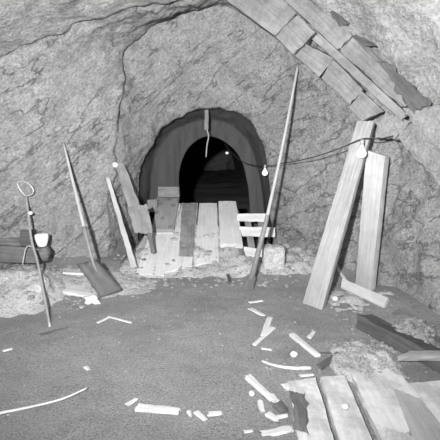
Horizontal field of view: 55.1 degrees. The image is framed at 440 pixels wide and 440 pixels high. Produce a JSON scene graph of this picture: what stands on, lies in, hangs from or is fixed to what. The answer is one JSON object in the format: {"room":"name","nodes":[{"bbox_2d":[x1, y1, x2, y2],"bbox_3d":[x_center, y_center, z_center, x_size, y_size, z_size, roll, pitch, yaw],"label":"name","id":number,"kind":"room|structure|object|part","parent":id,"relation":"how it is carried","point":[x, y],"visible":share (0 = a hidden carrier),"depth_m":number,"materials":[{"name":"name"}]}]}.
{"room":"underground passage","nodes":[
{"label":"underground passage","id":0,"kind":"room"},
{"bbox_2d":[180,137,234,170],"bbox_3d":[0.000,-5.131,25.537,12.000,5.300,0.470,0,11,0],"label":"wall","id":1,"kind":"structure","parent":0,"point":[194,158],"depth_m":25.78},
{"bbox_2d":[179,169,249,226],"bbox_3d":[0.000,-1.311,16.621,10.000,0.187,19.250,0,11,0],"label":"floor","id":2,"kind":"structure","parent":0,"point":[203,186],"depth_m":16.25,"materials":[{"name":"black"}]},
{"bbox_2d":[0,0,439,315],"bbox_3d":[-0.636,-1.554,10.883,5.194,4.444,30.174,0,11,-1],"label":"wall","id":3,"kind":"structure","parent":0,"point":[132,83],"depth_m":4.88,"materials":[{"name":"grey stone"}]},
{"bbox_2d":[113,162,139,206],"bbox_3d":[-1.092,-0.317,5.136,0.466,0.760,0.157,6,12,27],"label":"leaning board","id":4,"kind":"object","parent":3,"relation":"attached to","point":[127,187],"visible":0.68,"depth_m":5.13,"materials":[{"name":"grey wood"}]},
{"bbox_2d":[128,204,151,233],"bbox_3d":[-0.946,-0.013,5.003,0.304,0.353,0.146,0,11,1],"label":"board","id":5,"kind":"object","parent":3,"relation":"attached to","point":[139,215],"visible":1,"depth_m":4.99,"materials":[{"name":"grey wood"}]},
{"bbox_2d":[147,233,154,252],"bbox_3d":[-0.815,0.249,4.967,0.048,0.277,0.153,-8,13,-35],"label":"lath","id":6,"kind":"object","parent":5,"relation":"attached to","point":[149,235],"visible":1,"depth_m":4.96,"materials":[{"name":"wood"}]},
{"bbox_2d":[204,110,208,129],"bbox_3d":[-0.184,-1.361,5.737,0.058,0.275,0.022,0,11,0],"label":"hanging lath","id":7,"kind":"object","parent":3,"relation":"hanging from","point":[206,126],"visible":1,"depth_m":5.73,"materials":[{"name":"grey wood"}]},
{"bbox_2d":[205,129,208,156],"bbox_3d":[-0.175,-1.053,5.775,0.054,0.380,0.018,0,11,0],"label":"string","id":8,"kind":"object","parent":7,"relation":"hanging from","point":[206,129],"visible":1,"depth_m":5.77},
{"bbox_2d":[225,0,296,38],"bbox_3d":[0.409,-2.087,4.347,0.773,0.423,0.143,4,11,19],"label":"roof timber","id":9,"kind":"structure","parent":3,"relation":"attached to","point":[273,16],"depth_m":4.27,"materials":[{"name":"wood"}]},
{"bbox_2d":[224,136,392,165],"bbox_3d":[0.740,-0.836,5.248,0.265,0.396,3.085,-6,12,-30],"label":"power cable","id":10,"kind":"object","parent":3,"relation":"hanging from","point":[388,136],"visible":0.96,"depth_m":4.50,"materials":[{"name":"black rubber"}]},
{"bbox_2d":[262,165,267,175],"bbox_3d":[0.600,-0.665,5.635,0.076,0.144,0.076,0,11,0],"label":"light bulb","id":11,"kind":"object","parent":10,"relation":"hanging from","point":[264,172],"visible":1,"depth_m":5.61,"materials":[{"name":"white glass"}]},
{"bbox_2d":[356,139,366,157],"bbox_3d":[1.352,-0.679,4.024,0.092,0.174,0.092,0,11,0],"label":"light bulb","id":12,"kind":"object","parent":10,"relation":"hanging from","point":[361,153],"visible":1,"depth_m":4.00,"materials":[{"name":"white glass"}]},
{"bbox_3d":[1.352,-0.654,4.029,0.092,0.122,0.092,0,11,0],"label":"glass","id":13,"kind":"part","parent":12,"relation":"part of","materials":[{"name":"white glass"}]},
{"bbox_2d":[285,0,352,49],"bbox_3d":[0.960,-1.919,4.122,0.721,0.532,0.168,6,12,28],"label":"roof timber","id":14,"kind":"structure","parent":3,"relation":"attached to","point":[324,24],"depth_m":4.05,"materials":[{"name":"grey wood"}]},
{"bbox_2d":[330,10,349,25],"bbox_3d":[1.095,-1.948,3.985,0.282,0.252,0.050,9,14,40],"label":"timber splinter","id":15,"kind":"object","parent":14,"relation":"attached to","point":[340,20],"visible":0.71,"depth_m":3.95,"materials":[{"name":"grey wood"}]},
{"bbox_2d":[397,123,439,185],"bbox_3d":[1.920,-0.589,3.765,0.212,0.598,0.688,-6,12,-27],"label":"rock slab","id":16,"kind":"object","parent":3,"relation":"attached to","point":[426,153],"visible":0.78,"depth_m":3.78,"materials":[{"name":"grey stone"}]},
{"bbox_2d":[376,111,411,139],"bbox_3d":[1.692,-0.904,4.065,0.324,0.275,0.172,9,14,40],"label":"rock slab","id":17,"kind":"object","parent":16,"relation":"attached to","point":[390,125],"visible":0.78,"depth_m":4.02,"materials":[{"name":"grey stone"}]},
{"bbox_2d":[312,33,407,120],"bbox_3d":[1.331,-1.381,4.041,0.928,0.867,0.094,6,12,29],"label":"roof timber","id":18,"kind":"structure","parent":17,"relation":"on","point":[357,73],"depth_m":4.00,"materials":[{"name":"grey wood"}]},
{"bbox_2d":[340,38,406,106],"bbox_3d":[1.461,-1.378,3.912,0.729,0.665,0.162,6,12,29],"label":"roof timber","id":19,"kind":"structure","parent":18,"relation":"on","point":[363,57],"depth_m":3.89,"materials":[{"name":"grey wood"}]},
{"bbox_2d":[352,35,376,45],"bbox_3d":[1.315,-1.635,3.849,0.244,0.132,0.053,9,14,39],"label":"timber splinter","id":20,"kind":"object","parent":19,"relation":"attached to","point":[363,41],"visible":1,"depth_m":3.84,"materials":[{"name":"grey wood"}]},
{"bbox_2d":[377,60,431,112],"bbox_3d":[1.638,-1.199,3.760,0.482,0.495,0.068,8,13,35],"label":"timber splinter","id":21,"kind":"object","parent":19,"relation":"attached to","point":[411,96],"visible":1,"depth_m":3.74,"materials":[{"name":"grey wood"}]},
{"bbox_2d":[403,104,439,148],"bbox_3d":[1.899,-0.742,3.762,0.220,0.576,0.491,-10,15,-43],"label":"rock slab","id":22,"kind":"object","parent":3,"relation":"attached to","point":[426,122],"visible":0.86,"depth_m":3.69,"materials":[{"name":"grey stone"}]},
{"bbox_2d":[0,208,439,439],"bbox_3d":[-0.250,0.976,1.711,5.700,0.577,11.000,0,11,0],"label":"floor","id":23,"kind":"structure","parent":0,"point":[221,384],"depth_m":3.07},
{"bbox_2d":[0,269,17,284],"bbox_3d":[-2.087,0.626,4.188,0.401,0.273,0.299,0,11,0],"label":"rock","id":24,"kind":"object","parent":23,"relation":"on","point":[4,275],"visible":0.27,"depth_m":4.09,"materials":[{"name":"grey stone"}]},
{"bbox_2d":[0,266,65,317],"bbox_3d":[-1.950,0.683,4.149,1.400,0.370,1.200,0,11,0],"label":"rubble heap","id":25,"kind":"object","parent":23,"relation":"on","point":[10,306],"visible":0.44,"depth_m":3.97,"materials":[{"name":"white stone"}]},
{"bbox_2d":[0,245,40,262],"bbox_3d":[-2.179,0.360,4.525,0.583,0.218,0.156,-2,11,-8],"label":"dark timber","id":26,"kind":"object","parent":25,"relation":"on","point":[8,254],"visible":0.81,"depth_m":4.46,"materials":[{"name":"grey wood"}]},
{"bbox_2d":[0,237,19,245],"bbox_3d":[-2.306,0.242,4.574,0.326,0.128,0.119,-1,11,-4],"label":"timber","id":27,"kind":"object","parent":26,"relation":"on","point":[11,241],"visible":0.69,"depth_m":4.53,"materials":[{"name":"grey wood"}]},
{"bbox_2d":[20,229,34,245],"bbox_3d":[-2.082,0.193,4.564,0.141,0.190,0.117,-2,11,-10],"label":"wood block","id":28,"kind":"object","parent":26,"relation":"on","point":[24,234],"visible":0.77,"depth_m":4.51,"materials":[{"name":"grey wood"}]},
{"bbox_2d":[37,245,50,261],"bbox_3d":[-1.889,0.354,4.523,0.137,0.181,0.141,0,11,0],"label":"rock","id":29,"kind":"object","parent":26,"relation":"on","point":[43,253],"visible":0.91,"depth_m":4.47,"materials":[{"name":"grey stone"}]},
{"bbox_2d":[34,233,47,246],"bbox_3d":[-1.891,0.212,4.477,0.138,0.132,0.138,0,11,0],"label":"cup","id":30,"kind":"object","parent":29,"relation":"on","point":[41,239],"visible":1,"depth_m":4.43,"materials":[{"name":"white ceramic"}]},
{"bbox_2d":[16,180,50,326],"bbox_3d":[-1.768,0.231,4.130,0.165,1.130,1.524,-6,12,-31],"label":"bar","id":31,"kind":"object","parent":23,"relation":"on","point":[29,213],"visible":1,"depth_m":4.25,"materials":[{"name":"metal"}]},
{"bbox_3d":[-1.800,0.349,4.130,0.083,0.081,1.749,-33,51,3],"label":"rod","id":32,"kind":"part","parent":31,"relation":"part of","materials":[{"name":"metal"}]},
{"bbox_2d":[22,273,54,295],"bbox_3d":[-1.790,0.704,4.152,0.346,0.347,0.290,0,11,0],"label":"rock","id":33,"kind":"object","parent":23,"relation":"on","point":[34,284],"visible":0.46,"depth_m":4.07,"materials":[{"name":"grey stone"}]},
{"bbox_2d":[0,387,86,414],"bbox_3d":[-1.077,1.089,2.510,0.567,0.024,0.055,-5,12,-27],"label":"branch","id":34,"kind":"object","parent":23,"relation":"on","point":[68,396],"visible":1,"depth_m":2.49,"materials":[{"name":"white wood"}]},
{"bbox_2d":[40,327,68,335],"bbox_3d":[-1.361,0.913,3.464,0.238,0.016,0.031,-7,13,-38],"label":"chip","id":35,"kind":"object","parent":23,"relation":"on","point":[64,328],"visible":1,"depth_m":3.45,"materials":[{"name":"wood"}]},
{"bbox_2d":[84,294,100,304],"bbox_3d":[-1.233,0.775,4.082,0.178,0.100,0.122,0,11,0],"label":"paper scrap","id":36,"kind":"object","parent":23,"relation":"on","point":[93,299],"visible":0.98,"depth_m":4.04,"materials":[{"name":"white paper"}]},
{"bbox_2d":[58,268,155,298],"bbox_3d":[-1.275,0.655,4.576,1.350,0.235,0.850,0,11,0],"label":"rubble","id":37,"kind":"object","parent":23,"relation":"on","point":[124,279],"visible":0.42,"depth_m":4.49,"materials":[{"name":"grey stone"}]},
{"bbox_2d":[56,271,83,275],"bbox_3d":[-1.704,0.588,4.640,0.418,0.059,0.036,0,11,0],"label":"stick","id":38,"kind":"object","parent":37,"relation":"on","point":[67,273],"visible":0.56,"depth_m":4.63,"materials":[{"name":"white wood"}]},
{"bbox_2d":[62,285,97,296],"bbox_3d":[-1.458,0.724,4.256,0.478,0.093,0.232,-1,11,-3],"label":"board","id":39,"kind":"object","parent":37,"relation":"on","point":[76,291],"visible":0.69,"depth_m":4.25,"materials":[{"name":"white wood"}]},
{"bbox_2d":[62,142,121,297],"bbox_3d":[-1.470,-0.033,4.401,0.290,1.525,1.111,-10,15,-43],"label":"shovel","id":40,"kind":"object","parent":37,"relation":"on","point":[98,277],"visible":1,"depth_m":4.27,"materials":[{"name":"metal"}]},
{"bbox_3d":[-1.556,-0.330,4.518,0.038,1.220,0.036,-21,-21,1],"label":"handle","id":41,"kind":"part","parent":40,"relation":"part of","materials":[{"name":"grey wood"}]},
{"bbox_2d":[82,226,98,272],"bbox_3d":[-1.321,0.303,4.298,0.047,0.505,0.066,-20,-10,1],"label":"socket","id":42,"kind":"object","parent":40,"relation":"attached to","point":[94,264],"depth_m":4.27,"materials":[{"name":"metal"}]},
{"bbox_3d":[-1.217,0.585,4.241,0.466,0.370,0.108,4,11,19],"label":"blade","id":43,"kind":"part","parent":40,"relation":"part of","materials":[{"name":"metal"}]},
{"bbox_2d":[107,316,131,323],"bbox_3d":[-0.884,0.875,3.704,0.285,0.012,0.031,6,12,28],"label":"chip","id":44,"kind":"object","parent":23,"relation":"on","point":[111,317],"visible":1,"depth_m":3.69,"materials":[{"name":"white wood"}]},
{"bbox_2d":[125,398,137,405],"bbox_3d":[-0.533,1.094,2.538,0.031,0.013,0.092,7,12,34],"label":"chip","id":45,"kind":"object","parent":23,"relation":"on","point":[132,401],"visible":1,"depth_m":2.53,"materials":[{"name":"white wood"}]},
{"bbox_2d":[147,199,157,212],"bbox_3d":[-0.977,-0.206,6.133,0.160,0.207,0.128,0,11,-1],"label":"wood block","id":46,"kind":"object","parent":23,"relation":"on","point":[152,204],"visible":0.88,"depth_m":6.10,"materials":[{"name":"grey wood"}]},
{"bbox_2d":[134,403,180,414],"bbox_3d":[-0.363,1.107,2.465,0.272,0.022,0.070,2,11,7],"label":"chip","id":47,"kind":"object","parent":23,"relation":"on","point":[141,407],"visible":1,"depth_m":2.45,"materials":[{"name":"white wood"}]},
{"bbox_2d":[193,410,207,421],"bbox_3d":[-0.112,1.121,2.414,0.040,0.014,0.111,-8,15,-38],"label":"chip","id":48,"kind":"object","parent":23,"relation":"on","point":[198,413],"visible":1,"depth_m":2.41,"materials":[{"name":"white wood"}]},
{"bbox_2d":[207,411,221,416],"bbox_3d":[-0.030,1.116,2.435,0.091,0.014,0.046,-2,11,-5],"label":"chip","id":49,"kind":"object","parent":23,"relation":"on","point":[211,413],"visible":1,"depth_m":2.42,"materials":[{"name":"white wood"}]},
{"bbox_2d":[0,246,439,423],"bbox_3d":[-0.412,0.706,3.852,4.242,0.333,3.130,0,11,0],"label":"gravel","id":50,"kind":"object","parent":23,"relation":"on","point":[428,328],"visible":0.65,"depth_m":4.11,"materials":[{"name":"gravel"}]},
{"bbox_2d":[120,225,335,277],"bbox_3d":[0.050,0.427,5.169,2.900,0.527,1.400,0,11,0],"label":"rubble","id":51,"kind":"object","parent":23,"relation":"on","point":[300,267],"visible":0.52,"depth_m":5.00,"materials":[{"name":"grey stone"}]},
{"bbox_2d":[106,178,137,267],"bbox_3d":[-1.170,0.029,4.980,0.558,1.025,0.067,10,15,44],"label":"leaning stick","id":52,"kind":"object","parent":51,"relation":"on","point":[130,255],"visible":1,"depth_m":4.96,"materials":[{"name":"grey wood"}]},
{"bbox_2d":[136,203,180,276],"bbox_3d":[-0.777,0.207,5.592,0.335,0.637,1.592,0,11,2],"label":"plank","id":53,"kind":"object","parent":51,"relation":"on","point":[162,242],"visible":0.53,"depth_m":5.17,"materials":[{"name":"grey wood"}]},
{"bbox_2d":[152,197,179,233],"bbox_3d":[-0.775,-0.080,6.032,0.337,0.480,0.968,0,11,-1],"label":"board","id":54,"kind":"object","parent":53,"relation":"on","point":[165,216],"visible":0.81,"depth_m":5.89,"materials":[{"name":"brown wood"}]},
{"bbox_2d":[158,187,179,197],"bbox_3d":[-0.752,-0.407,6.226,0.319,0.176,0.145,0,11,0],"label":"wood block","id":55,"kind":"object","parent":54,"relation":"on","point":[163,192],"visible":1,"depth_m":6.17,"materials":[{"name":"grey wood"}]},
{"bbox_2d":[165,203,197,273],"bbox_3d":[-0.457,0.191,5.605,0.319,0.621,1.549,1,11,3],"label":"plank","id":56,"kind":"object","parent":51,"relation":"on","point":[180,261],"visible":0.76,"depth_m":5.14,"materials":[{"name":"grey wood"}]},
{"bbox_2d":[179,203,196,256],"bbox_3d":[-0.443,0.098,5.708,0.228,0.482,1.238,0,11,-1],"label":"plank","id":57,"kind":"object","parent":56,"relation":"on","point":[188,213],"visible":1,"depth_m":5.65,"materials":[{"name":"wood"}]},
{"bbox_2d":[194,203,218,265],"bbox_3d":[-0.174,0.151,5.670,0.305,0.566,1.403,0,11,-1],"label":"plank","id":58,"kind":"object","parent":51,"relation":"on","point":[207,215],"visible":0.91,"depth_m":5.63,"materials":[{"name":"grey wood"}]},
{"bbox_2d":[218,201,242,248],"bbox_3d":[0.131,0.041,5.833,0.296,0.469,1.071,0,11,-1],"label":"plank","id":59,"kind":"object","parent":51,"relation":"on","point":[229,231],"visible":0.96,"depth_m":5.71,"materials":[{"name":"grey wood"}]},
{"bbox_2d":[226,274,230,283],"bbox_3d":[0.101,0.668,4.757,0.044,0.032,0.291,-1,12,-4],"label":"chip","id":60,"kind":"object","parent":23,"relation":"on","point":[227,275],"visible":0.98,"depth_m":4.74,"materials":[{"name":"grey wood"}]},
{"bbox_2d":[249,390,254,396],"bbox_3d":[0.196,1.071,2.601,0.040,0.033,0.038,0,11,0],"label":"stone","id":61,"kind":"object","parent":23,"relation":"on","point":[251,393],"visible":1,"depth_m":2.59,"materials":[{"name":"white stone"}]},
{"bbox_2d":[237,213,274,256],"bbox_3d":[0.485,0.214,5.730,0.515,0.567,0.424,0,11,0],"label":"pallet","id":62,"kind":"object","parent":23,"relation":"on","point":[248,230],"visible":0.69,"depth_m":5.64,"materials":[{"name":"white wood"}]},
{"bbox_3d":[0.443,-0.034,5.830,0.431,0.121,0.033,1,11,0],"label":"rail","id":63,"kind":"part","parent":62,"relation":"part of","materials":[{"name":"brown wood"}]},
{"bbox_3d":[0.433,0.438,5.573,0.287,0.144,0.033,9,11,-2],"label":"rail","id":64,"kind":"part","parent":62,"relation":"part of","materials":[{"name":"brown wood"}]},
{"bbox_3d":[0.495,0.157,5.642,0.496,0.135,0.032,2,11,0],"label":"rail","id":65,"kind":"part","parent":62,"relation":"part of","materials":[{"name":"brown wood"}]},
{"bbox_2d":[248,308,264,315],"bbox_3d":[0.338,0.843,3.866,0.052,0.013,0.229,-7,11,-32],"label":"chip","id":66,"kind":"object","parent":23,"relation":"on","point":[251,309],"visible":1,"depth_m":3.86,"materials":[{"name":"white wood"}]},
{"bbox_2d":[245,374,273,401],"bbox_3d":[0.250,1.059,2.667,0.052,0.032,0.302,-6,12,-28],"label":"chip","id":67,"kind":"object","parent":23,"relation":"on","point":[250,379],"visible":0.98,"depth_m":2.66,"materials":[{"name":"white wood"}]},
{"bbox_2d":[257,399,265,412],"bbox_3d":[0.245,1.098,2.483,0.038,0.021,0.116,-1,11,-5],"label":"chip","id":68,"kind":"object","parent":23,"relation":"on","point":[260,403],"visible":1,"depth_m":2.48,"materials":[{"name":"white wood"}]},
{"bbox_2d":[252,327,273,345],"bbox_3d":[0.357,0.932,3.390,0.040,0.014,0.361,7,14,33],"label":"chip","id":69,"kind":"object","parent":23,"relation":"on","point":[262,337],"visible":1,"depth_m":3.32,"materials":[{"name":"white wood"}]},
{"bbox_2d":[261,317,272,335],"bbox_3d":[0.393,0.897,3.560,0.057,0.015,0.384,3,11,15],"label":"chip","id":70,"kind":"object","parent":23,"relation":"on","point":[267,324],"visible":1,"depth_m":3.57,"materials":[{"name":"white wood"}]},
{"bbox_2d":[261,326,275,333],"bbox_3d":[0.401,0.912,3.480,0.061,0.013,0.162,9,15,38],"label":"chip","id":71,"kind":"object","parent":23,"relation":"on","point":[269,329],"visible":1,"depth_m":3.48,"materials":[{"name":"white wood"}]},
{"bbox_2d":[242,64,298,290],"bbox_3d":[0.598,-0.514,4.623,0.094,2.416,1.112,8,13,36],"label":"long spade","id":72,"kind":"object","parent":23,"relation":"on","point":[249,283],"visible":1,"depth_m":4.56,"materials":[{"name":"grey wood"}]},
{"bbox_3d":[0.311,0.671,4.449,0.114,0.185,0.013,17,-10,2],"label":"blade","id":73,"kind":"part","parent":72,"relation":"part of","materials":[{"name":"metal"}]},
{"bbox_2d":[249,215,268,280],"bbox_3d":[0.420,0.291,4.516,0.060,0.720,0.057,16,-9,-4],"label":"socket","id":74,"kind":"object","parent":72,"relation":"attached to","point":[252,277],"depth_m":4.49,"materials":[{"name":"grey metal"}]},
{"bbox_3d":[0.701,-0.878,4.704,0.047,1.868,0.036,13,-9,-3],"label":"handle","id":75,"kind":"part","parent":72,"relation":"part of","materials":[{"name":"grey wood"}]},
{"bbox_2d":[265,411,279,421],"bbox_3d":[0.297,1.116,2.395,0.050,0.022,0.097,-10,16,-44],"label":"chip","id":76,"kind":"object","parent":23,"relation":"on","point":[270,415],"visible":1,"depth_m":2.39,"materials":[{"name":"white wood"}]},
{"bbox_2d":[262,243,284,269],"bbox_3d":[0.624,0.470,4.972,0.266,0.369,0.208,0,11,0],"label":"stone block","id":77,"kind":"object","parent":23,"relation":"on","point":[273,256],"visible":0.74,"depth_m":4.87,"materials":[{"name":"grey stone"}]},
{"bbox_2d":[271,393,279,402],"bbox_3d":[0.325,1.083,2.548,0.048,0.032,0.082,-5,13,-26],"label":"chip","id":78,"kind":"object","parent":23,"relation":"on","point":[274,399],"visible":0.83,"depth_m":2.53,"materials":[{"name":"white wood"}]},
{"bbox_2d":[259,426,293,435],"bbox_3d":[0.308,1.142,2.275,0.186,0.024,0.059,-3,11,-10],"label":"chip","id":79,"kind":"object","parent":23,"relation":"on","point":[280,430],"visible":1,"depth_m":2.27,"materials":[{"name":"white wood"}]},
{"bbox_2d":[272,401,288,413],"bbox_3d":[0.356,1.100,2.455,0.062,0.037,0.098,-5,13,-26],"label":"chip","id":80,"kind":"object","parent":23,"relation":"on","point":[278,406],"visible":0.93,"depth_m":2.44,"materials":[{"name":"grey wood"}]},
{"bbox_2d":[277,413,287,419],"bbox_3d":[0.350,1.116,2.395,0.080,0.021,0.027,-3,11,-16],"label":"chip","id":81,"kind":"object","parent":23,"relation":"on","point":[282,416],"visible":0.95,"depth_m":2.39,"materials":[{"name":"white wood"}]},
{"bbox_2d":[281,383,288,390],"bbox_3d":[0.445,1.060,2.688,0.091,0.022,0.065,-3,11,-18],"label":"chip","id":82,"kind":"object","parent":23,"relation":"on","point":[285,385],"visible":0.39,"depth_m":2.68,"materials":[{"name":"white wood"}]},
{"bbox_2d":[261,360,310,369],"bbox_3d":[0.454,1.011,2.924,0.351,0.028,0.066,3,11,17],"label":"strip","id":83,"kind":"object","parent":23,"relation":"on","point":[262,361],"visible":1,"depth_m":2.89,"materials":[{"name":"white wood"}]},
{"bbox_2d":[279,343,299,360],"bbox_3d":[0.528,0.979,3.145,0.037,0.014,0.317,8,13,36],"label":"wood splinter","id":84,"kind":"object","parent":23,"relation":"on","point":[295,347],"visible":0.94,"depth_m":3.12,"materials":[{"name":"wood"}]},
{"bbox_2d":[290,351,297,356],"bbox_3d":[0.543,0.983,3.091,0.057,0.043,0.055,-6,12,-28],"label":"stone","id":85,"kind":"object","parent":23,"relation":"on","point":[293,353],"visible":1,"depth_m":3.07,"materials":[{"name":"white stone"}]},
{"bbox_2d":[289,333,320,356],"bbox_3d":[0.646,0.957,3.236,0.055,0.031,0.366,-4,12,-21],"label":"chip","id":86,"kind":"object","parent":23,"relation":"on","point":[295,337],"visible":1,"depth_m":3.21,"materials":[{"name":"white wood"}]},
{"bbox_2d":[299,373,313,376],"bbox_3d":[0.579,1.038,2.819,0.107,0.013,0.033,-1,11,-7],"label":"chip","id":87,"kind":"object","parent":23,"relation":"on","point":[311,374],"visible":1,"depth_m":2.81,"materials":[{"name":"white wood"}]},
{"bbox_2d":[288,377,333,439],"bbox_3d":[0.500,1.096,2.385,0.211,0.071,0.712,1,11,3],"label":"plank","id":88,"kind":"object","parent":23,"relation":"on","point":[318,427],"depth_m":2.37,"materials":[{"name":"white wood"}]},
{"bbox_3d":[0.455,1.078,2.366,0.110,0.028,0.380,1,11,5],"label":"rotten strip","id":89,"kind":"part","parent":88,"relation":"part of","materials":[{"name":"grey wood"}]},
{"bbox_2d":[307,331,315,338],"bbox_3d":[0.737,0.925,3.405,0.040,0.013,0.149,6,13,31],"label":"chip","id":90,"kind":"object","parent":23,"relation":"on","point":[312,333],"visible":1,"depth_m":3.40,"materials":[{"name":"white wood"}]},
{"bbox_2d":[319,352,331,355],"bbox_3d":[0.759,0.986,3.100,0.128,0.021,0.048,-1,11,3],"label":"chip","id":91,"kind":"object","parent":23,"relation":"on","point":[321,353],"visible":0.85,"depth_m":3.08,"materials":[{"name":"grey wood"}]},
{"bbox_2d":[316,351,337,369],"bbox_3d":[0.789,0.997,3.019,0.054,0.028,0.337,10,14,42],"label":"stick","id":92,"kind":"object","parent":23,"relation":"on","point":[322,365],"visible":0.66,"depth_m":2.95,"materials":[{"name":"grey wood"}]},
{"bbox_2d":[303,121,374,309],"bbox_3d":[1.173,-0.078,4.146,0.870,1.770,0.233,-11,15,-44],"label":"post","id":93,"kind":"object","parent":23,"relation":"on","point":[320,282],"visible":0.98,"depth_m":4.09,"materials":[{"name":"grey wood"}]},
{"bbox_2d":[349,91,384,120],"bbox_3d":[1.448,-1.123,4.151,0.341,0.287,0.110,6,12,28],"label":"board","id":94,"kind":"object","parent":93,"relation":"on","point":[364,107],"visible":0.99,"depth_m":4.12,"materials":[{"name":"grey wood"}]},
{"bbox_2d":[322,59,364,103],"bbox_3d":[1.233,-1.388,4.215,0.427,0.458,0.157,4,11,19],"label":"roof timber","id":95,"kind":"structure","parent":94,"relation":"on","point":[337,77],"depth_m":4.17,"materials":[{"name":"wood"}]},
{"bbox_2d":[295,44,333,76],"bbox_3d":[0.954,-1.602,4.236,0.400,0.329,0.140,4,11,19],"label":"roof timber","id":96,"kind":"structure","parent":95,"relation":"on","point":[317,60],"depth_m":4.20,"materials":[{"name":"wood"}]},
{"bbox_2d":[277,16,316,56],"bbox_3d":[0.772,-1.845,4.246,0.404,0.373,0.108,4,11,19],"label":"roof timber","id":97,"kind":"structure","parent":96,"relation":"on","point":[296,34],"depth_m":4.20,"materials":[{"name":"grey wood"}]},
{"bbox_2d":[336,265,346,279],"bbox_3d":[1.379,0.593,4.861,0.047,0.105,0.444,-1,11,-3],"label":"chip","id":98,"kind":"object","parent":23,"relation":"on","point":[338,268],"visible":0.61,"depth_m":4.82,"materials":[{"name":"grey wood"}]},
{"bbox_2d":[320,375,371,439],"bbox_3d":[0.710,1.103,2.404,0.176,0.054,0.724,1,11,3],"label":"plank","id":99,"kind":"object","parent":23,"relation":"on","point":[349,424],"visible":0.98,"depth_m":2.39,"materials":[{"name":"wood"}]},
{"bbox_2d":[341,403,348,409],"bbox_3d":[0.712,1.060,2.402,0.041,0.032,0.038,0,11,0],"label":"stone","id":100,"kind":"object","parent":99,"relation":"on","point":[344,405],"visible":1,"depth_m":2.39,"materials":[{"name":"white stone"}]},
{"bbox_2d":[348,302,357,309],"bbox_3d":[1.262,0.811,4.007,0.039,0.014,0.220,-1,10,-4],"label":"chip","id":101,"kind":"object","parent":23,"relation":"on","point":[350,303],"visible":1,"depth_m":3.99,"materials":[{"name":"wood"}]},
{"bbox_2d":[327,290,393,311],"bbox_3d":[1.300,0.770,4.165,1.000,0.139,0.900,0,11,0],"label":"rubble","id":102,"kind":"object","parent":23,"relation":"on","point":[350,297],"visible":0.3,"depth_m":4.11,"materials":[{"name":"white stone"}]},
{"bbox_2d":[341,278,388,307],"bbox_3d":[1.458,0.775,4.223,0.193,0.192,0.747,-4,11,-19],"label":"timber","id":103,"kind":"object","parent":23,"relation":"on","point":[382,301],"visible":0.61,"depth_m":4.15,"materials":[{"name":"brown wood"}]},
{"bbox_2d":[328,340,406,382],"bbox_3d":[0.950,1.006,2.963,0.700,0.141,0.750,0,11,0],"label":"rubble","id":104,"kind":"object","parent":23,"relation":"on","point":[346,370],"visible":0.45,"depth_m":2.93,"materials":[{"name":"grey stone"}]},
{"bbox_2d":[355,149,388,289],"bbox_3d":[1.533,0.014,4.316,0.232,1.448,0.296,7,13,32],"label":"post","id":105,"kind":"object","parent":23,"relation":"on","point":[376,164],"visible":0.99,"depth_m":4.28,"materials":[{"name":"grey wood"}]},
{"bbox_2d":[352,350,425,439],"bbox_3d":[1.018,1.067,2.587,0.357,0.056,1.091,1,11,2],"label":"plank","id":106,"kind":"object","parent":23,"relation":"on","point":[376,394],"visible":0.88,"depth_m":2.53,"materials":[{"name":"wood"}]},
{"bbox_2d":[355,314,439,373],"bbox_3d":[1.397,0.925,3.211,0.192,0.159,0.843,-5,12,-26],"label":"timber","id":107,"kind":"object","parent":23,"relation":"on","point":[376,327],"visible":0.84,"depth_m":3.22,"materials":[{"name":"grey wood"}]},
{"bbox_2d":[397,350,439,360],"bbox_3d":[1.390,0.924,2.885,0.387,0.052,0.087,0,11,1],"label":"board","id":108,"kind":"object","parent":107,"relation":"on","point":[424,355],"visible":1,"depth_m":2.85,"materials":[{"name":"grey wood"}]},
{"bbox_2d":[386,429,414,439],"bbox_3d":[0.889,1.138,2.110,0.203,0.058,0.229,1,11,4],"label":"plank","id":109,"kind":"object","parent":23,"relation":"on","point":[391,434],"visible":1,"depth_m":2.15,"materials":[{"name":"grey wood"}]},
{"bbox_2d":[391,318,436,346],"bbox_3d":[1.450,0.886,3.450,0.600,0.263,0.750,0,11,0],"label":"rubble","id":110,"kind":"object","parent":23,"relation":"on","point":[410,328],"visible":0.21,"depth_m":3.27,"materials":[{"name":"grey stone"}]},
{"bbox_2d":[392,306,433,326],"bbox_3d":[1.630,0.832,3.559,0.186,0.065,0.416,-2,11,-9],"label":"rock","id":111,"kind":"object","parent":110,"relation":"on","point":[407,312],"visible":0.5,"depth_m":3.62,"materials":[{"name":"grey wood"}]},
{"bbox_2d":[394,389,439,439],"bbox_3d":[1.101,1.108,2.309,0.210,0.052,0.573,1,11,6],"label":"plank","id":112,"kind":"object","parent":23,"relation":"on","point":[422,425],"visible":0.88,"depth_m":2.30,"materials":[{"name":"grey wood"}]},
{"bbox_2d":[409,380,439,423],"bbox_3d":[1.302,1.089,2.471,0.250,0.053,0.474,1,11,2],"label":"plank","id":113,"kind":"object","parent":23,"relation":"on","point":[428,392],"visible":0.73,"depth_m":2.54,"materials":[{"name":"white wood"}]},
{"bbox_2d":[434,335,439,346],"bbox_3d":[1.664,0.923,3.145,0.122,0.048,0.232,-8,13,-36],"label":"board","id":114,"kind":"object","parent":23,"relation":"on","point":[437,338],"visible":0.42,"depth_m":3.17,"materials":[{"name":"wood"}]}
]}

